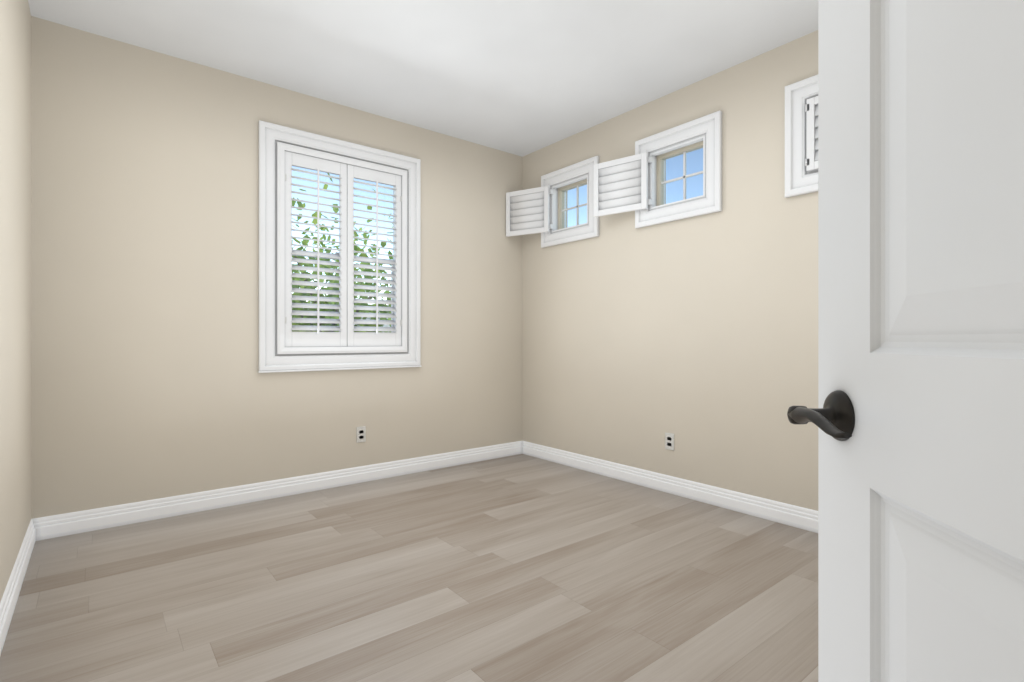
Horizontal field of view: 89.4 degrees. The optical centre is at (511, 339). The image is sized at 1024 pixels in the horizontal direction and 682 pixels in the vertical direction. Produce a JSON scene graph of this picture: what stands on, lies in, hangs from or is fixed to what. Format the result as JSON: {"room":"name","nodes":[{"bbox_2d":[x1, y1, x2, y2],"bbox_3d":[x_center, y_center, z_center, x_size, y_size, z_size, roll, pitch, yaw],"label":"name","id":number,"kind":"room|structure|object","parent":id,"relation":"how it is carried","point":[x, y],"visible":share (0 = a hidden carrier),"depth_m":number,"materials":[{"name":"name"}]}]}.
{"room":"empty bedroom","nodes":[
{"label":"empty bedroom","id":0,"kind":"room"},
{"bbox_2d":[0,0,30,601],"bbox_3d":[-1.358,-0.319,1.103,0.200,2.750,3.960,0,0,-39],"label":"wall","id":1,"kind":"structure","parent":0,"point":[15,267],"depth_m":2.17,"materials":[{"name":"beige paint"}]},
{"bbox_2d":[0,517,39,655],"bbox_3d":[-1.273,0.998,1.171,0.018,0.116,3.960,0,0,-39],"label":"baseboard","id":2,"kind":"structure","parent":1,"relation":"attached to","point":[8,602],"depth_m":2.12,"materials":[{"name":"white wood"}]},
{"bbox_2d":[31,16,521,518],"bbox_3d":[-1.273,-0.319,3.836,3.750,2.750,0.200,0,0,-39],"label":"wall","id":3,"kind":"structure","parent":0,"point":[149,381],"depth_m":3.18,"materials":[{"name":"beige paint"}]},
{"bbox_2d":[40,441,519,539],"bbox_3d":[-1.201,0.998,3.754,3.300,0.116,0.018,0,0,-39],"label":"baseboard","id":4,"kind":"structure","parent":3,"relation":"attached to","point":[55,526],"depth_m":3.34,"materials":[{"name":"white wood"}]},
{"bbox_2d":[258,120,421,372],"bbox_3d":[-1.241,-0.605,3.812,1.190,1.648,0.218,0,0,-39],"label":"window","id":5,"kind":"structure","parent":3,"relation":"in","point":[282,345],"depth_m":3.72,"materials":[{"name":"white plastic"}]},
{"bbox_2d":[357,426,365,442],"bbox_3d":[-1.115,0.704,3.830,0.070,0.115,0.008,0,0,-39],"label":"electrical outlet","id":6,"kind":"object","parent":3,"relation":"attached to","point":[361,434],"visible":1,"depth_m":3.83,"materials":[{"name":"plastic"}]},
{"bbox_2d":[0,454,817,681],"bbox_3d":[0.465,1.116,1.667,3.750,0.120,5.760,0,0,-39],"label":"floor","id":7,"kind":"structure","parent":0,"point":[520,568],"depth_m":2.18,"materials":[{"name":"brown wood"}]},
{"bbox_2d":[28,0,817,156],"bbox_3d":[0.465,-1.754,1.667,3.750,0.120,5.760,0,0,-39],"label":"ceiling","id":8,"kind":"structure","parent":0,"point":[521,78],"depth_m":3.01,"materials":[{"name":"paint"}]},
{"bbox_2d":[522,30,817,510],"bbox_3d":[1.413,-0.319,3.323,0.200,2.750,3.960,0,0,-39],"label":"wall","id":9,"kind":"structure","parent":0,"point":[697,336],"depth_m":3.41,"materials":[{"name":"beige paint"}]},
{"bbox_2d":[506,156,598,247],"bbox_3d":[0.381,-1.124,4.423,0.376,0.630,0.937,0,0,-39],"label":"window","id":10,"kind":"structure","parent":9,"relation":"in","point":[542,209],"depth_m":4.48,"materials":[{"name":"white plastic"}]},
{"bbox_2d":[594,110,721,228],"bbox_3d":[1.037,-1.124,3.648,0.320,0.630,0.955,0,0,-39],"label":"window","id":11,"kind":"structure","parent":9,"relation":"in","point":[636,182],"depth_m":3.65,"materials":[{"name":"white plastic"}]},
{"bbox_2d":[520,441,817,532],"bbox_3d":[1.327,0.998,3.255,0.018,0.116,3.960,0,0,-39],"label":"baseboard","id":12,"kind":"structure","parent":9,"relation":"attached to","point":[784,513],"depth_m":3.44,"materials":[{"name":"white wood"}]},
{"bbox_2d":[665,433,673,450],"bbox_3d":[1.085,0.704,3.565,0.008,0.115,0.070,0,0,-39],"label":"electrical outlet","id":13,"kind":"object","parent":9,"relation":"attached to","point":[669,441],"visible":1,"depth_m":3.56,"materials":[{"name":"plastic"}]},
{"bbox_2d":[785,75,817,197],"bbox_3d":[1.831,-1.124,2.748,0.206,0.630,0.660,0,0,-39],"label":"window","id":14,"kind":"structure","parent":9,"relation":"in","point":[801,137],"depth_m":2.88,"materials":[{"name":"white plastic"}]},
{"label":"outside","id":15,"kind":"structure","parent":0,"visible":0},
{"bbox_3d":[-4.301,1.216,9.367,85.000,0.280,100.000,0,0,-39],"label":"ground","id":16,"kind":"structure","parent":15,"visible":0},
{"bbox_2d":[292,301,389,331],"bbox_3d":[-1.728,0.041,14.952,28.000,2.070,0.120,0,0,-39],"label":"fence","id":17,"kind":"object","parent":16,"relation":"on","point":[368,319],"depth_m":13.53,"materials":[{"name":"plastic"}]},
{"bbox_2d":[292,173,392,331],"bbox_3d":[-2.577,-0.882,8.303,5.473,3.948,5.653,0,0,-39],"label":"tree","id":18,"kind":"object","parent":16,"relation":"on","point":[357,248],"depth_m":7.67,"materials":[{"name":"green plant"}]},
{"bbox_3d":[0.755,0.221,0.193,0.998,2.648,0.161,0,0,-39],"label":"door frame","id":19,"kind":"structure","parent":0,"visible":0},
{"bbox_2d":[787,0,1023,681],"bbox_3d":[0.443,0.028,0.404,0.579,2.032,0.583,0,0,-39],"label":"door","id":20,"kind":"structure","parent":19,"relation":"attached to","point":[916,416],"depth_m":0.56,"materials":[{"name":"white wood"}]}
]}

